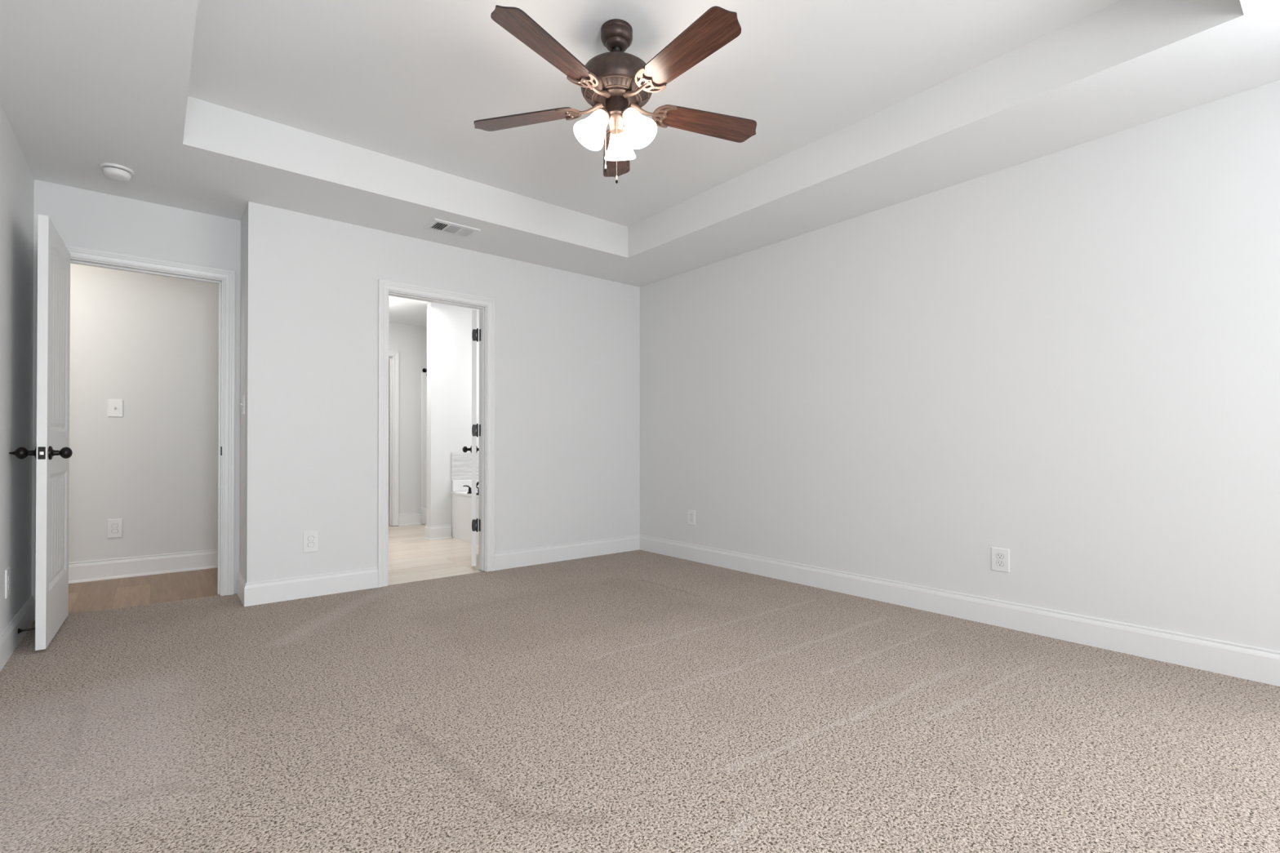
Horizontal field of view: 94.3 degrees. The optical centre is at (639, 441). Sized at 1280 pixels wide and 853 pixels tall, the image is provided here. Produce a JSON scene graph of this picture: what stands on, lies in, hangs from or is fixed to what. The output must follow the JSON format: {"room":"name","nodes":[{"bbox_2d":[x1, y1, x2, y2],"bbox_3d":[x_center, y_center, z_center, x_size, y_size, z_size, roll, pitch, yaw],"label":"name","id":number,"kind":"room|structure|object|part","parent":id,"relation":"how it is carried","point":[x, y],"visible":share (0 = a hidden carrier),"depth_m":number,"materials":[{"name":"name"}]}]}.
{"room":"empty bedroom","nodes":[
{"label":"empty bedroom","id":0,"kind":"room"},
{"bbox_2d":[0,102,34,634],"bbox_3d":[-1.438,-0.479,0.857,0.120,2.900,6.186,0,0,-39],"label":"wall","id":1,"kind":"structure","parent":0,"point":[16,179],"depth_m":2.86,"materials":[{"name":"white paint"}]},
{"bbox_2d":[4,567,10,599],"bbox_3d":[-2.892,0.646,2.720,0.008,0.130,0.088,0,0,-39],"label":"wall outlet","id":2,"kind":"object","parent":1,"relation":"attached to","point":[7,572],"visible":1,"depth_m":2.70,"materials":[{"name":"white plastic"}]},
{"bbox_2d":[0,595,34,671],"bbox_3d":[-1.424,0.903,0.937,0.014,0.138,6.066,0,0,-39],"label":"baseboard","id":3,"kind":"structure","parent":1,"relation":"attached to","point":[10,638],"depth_m":2.83,"materials":[{"name":"white paint"}]},
{"bbox_2d":[17,627,35,633],"bbox_3d":[-2.977,0.916,2.894,0.074,0.026,0.026,0,0,-39],"label":"stopper","id":4,"kind":"object","parent":3,"relation":"attached to","point":[20,630],"visible":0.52,"depth_m":2.88,"materials":[{"name":"black metal"}]},
{"bbox_2d":[31,179,240,620],"bbox_3d":[-3.072,-0.231,3.594,1.075,2.440,0.120,0,0,-39],"label":"wall","id":5,"kind":"structure","parent":0,"point":[82,218],"depth_m":3.57,"materials":[{"name":"white paint"}]},
{"bbox_2d":[8,213,72,650],"bbox_3d":[-3.008,-0.043,3.037,0.217,2.027,0.714,0,0,-38],"label":"door","id":6,"kind":"structure","parent":5,"relation":"in","point":[52,453],"depth_m":2.89,"materials":[{"name":"white paint"}]},
{"bbox_3d":[-2.870,0.053,2.781,0.080,0.066,0.066,0,0,-38],"label":"knob","id":7,"kind":"part","parent":6,"relation":"part of","materials":[{"name":"black metal"}]},
{"bbox_3d":[-2.786,0.053,2.767,0.025,0.058,0.002,0,0,-38],"label":"latch plate","id":8,"kind":"part","parent":6,"relation":"part of","materials":[{"name":"black metal"}]},
{"bbox_3d":[-2.779,0.054,2.852,0.080,0.066,0.066,0,0,-38],"label":"knob","id":9,"kind":"part","parent":6,"relation":"part of","materials":[{"name":"black metal"}]},
{"bbox_2d":[65,244,235,595],"bbox_3d":[-3.020,-0.061,3.636,0.882,2.100,0.158,0,0,-39],"label":"trim","id":10,"kind":"structure","parent":5,"relation":"attached to","point":[225,278],"depth_m":3.83,"materials":[{"name":"white paint"}]},
{"bbox_2d":[68,262,218,562],"bbox_3d":[-4.349,-0.229,4.015,3.580,2.440,0.120,0,0,-39],"label":"wall","id":11,"kind":"structure","parent":0,"point":[149,343],"depth_m":4.45,"materials":[{"name":"white paint"}]},
{"bbox_2d":[106,518,122,538],"bbox_3d":[-3.840,0.635,4.344,0.084,0.137,0.010,0,0,-39],"label":"wall outlet","id":12,"kind":"object","parent":11,"relation":"attached to","point":[114,526],"visible":1,"depth_m":4.34,"materials":[{"name":"white plastic"}]},
{"bbox_2d":[111,528,118,533],"bbox_3d":[-3.838,0.655,4.342,0.034,0.026,0.004,0,0,-39],"label":"receptacle","id":13,"kind":"object","parent":12,"relation":"attached to","point":[113,531],"depth_m":4.34,"materials":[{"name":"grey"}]},
{"bbox_2d":[111,524,118,528],"bbox_3d":[-3.839,0.616,4.343,0.037,0.029,0.001,0,0,-39],"label":"receptacle","id":14,"kind":"object","parent":12,"relation":"attached to","point":[113,526],"depth_m":4.34,"materials":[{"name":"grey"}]},
{"bbox_2d":[107,399,123,417],"bbox_3d":[-3.837,-0.245,4.345,0.085,0.128,0.020,0,0,-39],"label":"light switch","id":15,"kind":"object","parent":11,"relation":"attached to","point":[115,406],"visible":1,"depth_m":4.35,"materials":[{"name":"white plastic"}]},
{"bbox_2d":[68,549,217,583],"bbox_3d":[-4.302,0.925,3.951,3.580,0.144,0.026,0,0,-39],"label":"baseboard","id":16,"kind":"structure","parent":11,"relation":"attached to","point":[132,566],"depth_m":4.43,"materials":[{"name":"white paint"}]},
{"bbox_2d":[239,208,245,578],"bbox_3d":[-2.522,-0.230,3.867,0.120,2.440,0.397,0,0,-39],"label":"wall","id":17,"kind":"structure","parent":0,"point":[242,318],"depth_m":3.78,"materials":[{"name":"white paint"}]},
{"bbox_2d":[236,572,246,605],"bbox_3d":[-2.493,0.920,3.719,0.014,0.138,0.411,0,0,-39],"label":"baseboard","id":18,"kind":"structure","parent":17,"relation":"attached to","point":[241,582],"depth_m":3.71,"materials":[{"name":"white paint"}]},
{"bbox_2d":[240,395,244,414],"bbox_3d":[-2.487,-0.231,3.714,0.020,0.120,0.075,0,0,-39],"label":"light switch","id":19,"kind":"object","parent":17,"relation":"attached to","point":[243,396],"visible":1,"depth_m":3.69,"materials":[{"name":"white plastic"}]},
{"bbox_3d":[-2.482,-0.231,3.718,0.006,0.120,0.075,0,0,-39],"label":"plate","id":20,"kind":"part","parent":19,"relation":"part of","materials":[{"name":"white plastic"}]},
{"bbox_2d":[388,358,389,507],"bbox_3d":[-3.546,-0.204,7.857,2.700,2.440,0.120,0,0,-39],"label":"wall","id":21,"kind":"structure","parent":0,"point":[388,358],"depth_m":7.94,"materials":[{"name":"white paint"}]},
{"bbox_2d":[388,322,426,513],"bbox_3d":[-3.027,-0.209,7.170,2.470,2.440,0.120,0,0,-39],"label":"wall","id":22,"kind":"structure","parent":0,"point":[410,340],"depth_m":7.27,"materials":[{"name":"white paint"}]},
{"bbox_2d":[388,350,399,525],"bbox_3d":[-3.281,-0.040,6.949,0.858,2.100,0.139,0,0,-39],"label":"trim","id":23,"kind":"structure","parent":22,"relation":"attached to","point":[393,356],"depth_m":7.15,"materials":[{"name":"white paint"}]},
{"bbox_2d":[244,201,639,582],"bbox_3d":[-1.222,-0.225,4.601,3.060,2.440,0.120,0,0,-39],"label":"wall","id":24,"kind":"structure","parent":0,"point":[567,394],"depth_m":4.05,"materials":[{"name":"white paint"}]},
{"bbox_2d":[302,530,318,552],"bbox_3d":[-2.099,0.638,3.791,0.088,0.137,0.010,0,0,-39],"label":"wall outlet","id":25,"kind":"object","parent":24,"relation":"attached to","point":[310,538],"visible":1,"depth_m":3.79,"materials":[{"name":"white plastic"}]},
{"bbox_2d":[307,542,314,546],"bbox_3d":[-2.097,0.657,3.788,0.038,0.029,0.004,0,0,-39],"label":"receptacle","id":26,"kind":"object","parent":25,"relation":"attached to","point":[309,544],"depth_m":3.79,"materials":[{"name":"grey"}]},
{"bbox_2d":[307,536,314,541],"bbox_3d":[-2.097,0.618,3.789,0.034,0.026,0.004,0,0,-39],"label":"receptacle","id":27,"kind":"object","parent":25,"relation":"attached to","point":[309,538],"depth_m":3.79,"materials":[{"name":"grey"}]},
{"bbox_2d":[377,279,495,587],"bbox_3d":[-1.497,-0.056,4.374,0.854,2.100,0.158,0,0,-39],"label":"trim","id":28,"kind":"structure","parent":24,"relation":"attached to","point":[486,305],"depth_m":4.53,"materials":[{"name":"white paint"}]},
{"bbox_2d":[244,534,639,606],"bbox_3d":[-1.185,0.926,4.537,3.074,0.138,0.014,0,0,-39],"label":"baseboard","id":29,"kind":"structure","parent":24,"relation":"attached to","point":[259,593],"depth_m":3.99,"materials":[{"name":"white paint"}]},
{"bbox_2d":[462,309,479,566],"bbox_3d":[-1.378,-0.028,4.975,0.217,1.998,0.732,0,0,-16],"label":"door","id":30,"kind":"structure","parent":24,"relation":"in","point":[473,449],"depth_m":4.63,"materials":[{"name":"white paint"}]},
{"bbox_3d":[-1.524,0.069,5.239,0.080,0.066,0.066,0,0,-16],"label":"knob","id":31,"kind":"part","parent":30,"relation":"part of","materials":[{"name":"black metal"}]},
{"bbox_2d":[426,302,479,528],"bbox_3d":[-1.711,-0.213,6.544,1.232,2.440,0.120,0,0,-39],"label":"wall","id":32,"kind":"structure","parent":0,"point":[449,327],"depth_m":6.21,"materials":[{"name":"white paint"}]},
{"bbox_2d":[399,512,452,540],"bbox_3d":[-2.439,0.942,6.698,0.263,0.144,1.377,0,0,-34],"label":"baseboard","id":33,"kind":"structure","parent":32,"relation":"attached to","point":[441,531],"depth_m":6.19,"materials":[{"name":"white paint"}]},
{"bbox_2d":[451,452,479,480],"bbox_3d":[-1.586,0.265,6.559,1.016,0.291,0.010,0,0,-39],"label":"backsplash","id":34,"kind":"structure","parent":32,"relation":"attached to","point":[461,463],"depth_m":6.31,"materials":[{"name":"grey tile"}]},
{"bbox_2d":[452,479,479,491],"bbox_3d":[-1.577,0.467,6.550,1.008,0.114,0.030,0,0,-39],"label":"trim","id":35,"kind":"structure","parent":32,"relation":"attached to","point":[457,486],"depth_m":6.28,"materials":[{"name":"white tile"}]},
{"bbox_2d":[0,518,1279,852],"bbox_3d":[-1.828,1.034,2.931,6.107,0.100,9.660,0,0,-39],"label":"floor","id":36,"kind":"structure","parent":0,"point":[635,701],"depth_m":2.04,"materials":[{"name":"carpet"}]},
{"bbox_2d":[420,372,426,524],"bbox_3d":[-1.995,0.079,7.163,0.877,1.876,1.194,0,0,-39],"label":"shower stall","id":37,"kind":"object","parent":36,"relation":"on","point":[424,378],"visible":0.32,"depth_m":7.35,"materials":[{"name":"white plastic"}]},
{"bbox_2d":[451,490,479,546],"bbox_3d":[-1.124,0.766,5.991,1.016,0.488,1.466,0,0,-39],"label":"bathtub","id":38,"kind":"object","parent":36,"relation":"on","point":[461,530],"visible":0.02,"depth_m":6.01,"materials":[{"name":"white plastic"}]},
{"bbox_2d":[462,481,479,495],"bbox_3d":[-1.619,0.461,5.936,0.185,0.122,0.306,0,0,-39],"label":"tub faucet","id":39,"kind":"object","parent":38,"relation":"on","point":[469,491],"visible":0.64,"depth_m":5.92,"materials":[{"name":"black metal"}]},
{"bbox_3d":[-1.713,0.490,5.981,0.056,0.063,0.056,0,0,-39],"label":"handle","id":40,"kind":"part","parent":39,"relation":"part of","materials":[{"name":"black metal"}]},
{"bbox_2d":[0,0,1279,327],"bbox_3d":[-1.027,-1.681,3.620,4.255,0.460,9.920,0,0,-39],"label":"ceiling","id":41,"kind":"structure","parent":0,"point":[361,113],"depth_m":2.83,"materials":[{"name":"white paint"}]},
{"bbox_2d":[99,162,134,181],"bbox_3d":[-2.788,-1.429,3.168,0.140,0.050,0.140,0,0,-39],"label":"smoke detector","id":42,"kind":"object","parent":41,"relation":"attached to","point":[115,171],"visible":1,"depth_m":3.13,"materials":[{"name":"white plastic"}]},
{"bbox_2d":[423,217,479,238],"bbox_3d":[-1.274,-1.442,4.034,0.312,0.013,0.204,0,0,-39],"label":"ceiling vent","id":43,"kind":"object","parent":41,"relation":"in","point":[436,224],"visible":1,"depth_m":4.02,"materials":[{"name":"white metal"}]},
{"bbox_2d":[473,4,756,183],"bbox_3d":[-0.060,-1.375,2.405,1.276,0.653,1.224,0,0,-39],"label":"ceiling fan","id":44,"kind":"object","parent":41,"relation":"hanging from","point":[617,83],"visible":1,"depth_m":2.37,"materials":[{"name":"brown wood"}]},
{"bbox_3d":[-0.503,-1.390,2.564,0.473,0.006,0.139,0,12,16],"label":"blade","id":45,"kind":"part","parent":44,"relation":"part of","materials":[{"name":"brown wood"}]},
{"bbox_3d":[-0.330,-1.393,2.098,0.139,0.006,0.473,14,7,33],"label":"blade","id":46,"kind":"part","parent":44,"relation":"part of","materials":[{"name":"brown wood"}]},
{"bbox_3d":[-0.206,-1.393,2.481,0.113,0.041,0.025,0,0,16],"label":"blade arm","id":47,"kind":"part","parent":44,"relation":"part of","materials":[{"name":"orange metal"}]},
{"bbox_3d":[-0.200,-1.418,2.412,0.043,0.021,0.118,0,0,-20],"label":"vent panel","id":48,"kind":"part","parent":44,"relation":"part of","materials":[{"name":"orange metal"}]},
{"bbox_2d":[573,107,609,151],"bbox_3d":[-0.191,-1.274,2.411,0.164,0.164,0.134,0,0,-39],"label":"shade","id":49,"kind":"object","parent":44,"relation":"attached to","point":[589,131],"depth_m":2.41,"materials":[{"name":"white glass"}]},
{"bbox_3d":[-0.159,-1.394,2.355,0.025,0.041,0.113,0,0,34],"label":"blade arm","id":50,"kind":"part","parent":44,"relation":"part of","materials":[{"name":"orange metal"}]},
{"bbox_3d":[-0.137,-1.237,2.440,0.012,0.202,0.004,0,0,-9],"label":"pull chain","id":51,"kind":"part","parent":44,"relation":"part of","materials":[{"name":"silver metal"}]},
{"bbox_3d":[-0.091,-1.419,2.339,0.118,0.021,0.043,0,0,-2],"label":"vent panel","id":52,"kind":"part","parent":44,"relation":"part of","materials":[{"name":"orange metal"}]},
{"bbox_3d":[-0.095,-1.198,2.416,0.003,0.240,0.010,0,0,-4],"label":"pull chain","id":53,"kind":"part","parent":44,"relation":"part of","materials":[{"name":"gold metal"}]},
{"bbox_3d":[-0.114,-1.388,2.872,0.139,0.006,0.473,-12,0,-2],"label":"blade","id":54,"kind":"part","parent":44,"relation":"part of","materials":[{"name":"brown wood"}]},
{"bbox_2d":[605,125,635,160],"bbox_3d":[-0.086,-1.274,2.562,0.142,0.164,0.144,0,0,-39],"label":"shade","id":55,"kind":"object","parent":44,"relation":"attached to","point":[624,152],"depth_m":2.52,"materials":[{"name":"white glass"}]},
{"bbox_3d":[-0.025,-1.394,2.361,0.025,0.041,0.113,0,0,-38],"label":"blade arm","id":56,"kind":"part","parent":44,"relation":"part of","materials":[{"name":"orange metal"}]},
{"bbox_2d":[622,106,657,149],"bbox_3d":[-0.007,-1.274,2.396,0.133,0.164,0.164,0,0,-39],"label":"shade","id":57,"kind":"object","parent":44,"relation":"attached to","point":[641,130],"depth_m":2.41,"materials":[{"name":"white glass"}]},
{"bbox_3d":[0.011,-1.418,2.420,0.043,0.021,0.118,0,0,16],"label":"vent panel","id":58,"kind":"part","parent":44,"relation":"part of","materials":[{"name":"orange metal"}]},
{"bbox_3d":[0.011,-1.393,2.490,0.113,0.041,0.025,0,0,-20],"label":"blade arm","id":59,"kind":"part","parent":44,"relation":"part of","materials":[{"name":"orange metal"}]},
{"bbox_3d":[0.167,-1.393,2.119,0.139,0.006,0.473,15,-10,-37],"label":"blade","id":60,"kind":"part","parent":44,"relation":"part of","materials":[{"name":"brown wood"}]},
{"bbox_3d":[0.300,-1.390,2.598,0.473,0.006,0.139,0,-12,-20],"label":"blade","id":61,"kind":"part","parent":44,"relation":"part of","materials":[{"name":"brown wood"}]},
{"bbox_2d":[640,80,1279,651],"bbox_3d":[1.844,-0.463,3.377,0.120,2.900,5.909,0,0,-39],"label":"wall","id":62,"kind":"structure","parent":0,"point":[1067,361],"depth_m":3.10,"materials":[{"name":"white paint"}]},
{"bbox_2d":[688,509,695,525],"bbox_3d":[0.432,0.637,4.986,0.008,0.124,0.088,0,0,-39],"label":"wall outlet","id":63,"kind":"object","parent":62,"relation":"attached to","point":[691,513],"visible":1,"depth_m":4.98,"materials":[{"name":"white plastic"}]},
{"bbox_2d":[639,534,1279,686],"bbox_3d":[1.792,0.918,3.325,0.014,0.138,5.669,0,0,-39],"label":"baseboard","id":64,"kind":"structure","parent":62,"relation":"attached to","point":[1259,664],"depth_m":3.09,"materials":[{"name":"white paint"}]},
{"bbox_2d":[991,546,1009,572],"bbox_3d":[1.923,0.631,3.172,0.008,0.124,0.088,0,0,-39],"label":"wall outlet","id":65,"kind":"object","parent":62,"relation":"attached to","point":[1000,557],"visible":1,"depth_m":3.17,"materials":[{"name":"white plastic"}]},
{"bbox_2d":[995,560,1004,566],"bbox_3d":[1.922,0.650,3.171,0.001,0.029,0.037,0,0,-39],"label":"receptacle","id":66,"kind":"object","parent":65,"relation":"attached to","point":[998,563],"depth_m":3.17,"materials":[{"name":"white plastic"}]},
{"bbox_2d":[995,553,1004,559],"bbox_3d":[1.922,0.612,3.171,0.001,0.029,0.037,0,0,-39],"label":"receptacle","id":67,"kind":"object","parent":65,"relation":"attached to","point":[998,556],"depth_m":3.17,"materials":[{"name":"white plastic"}]}
]}

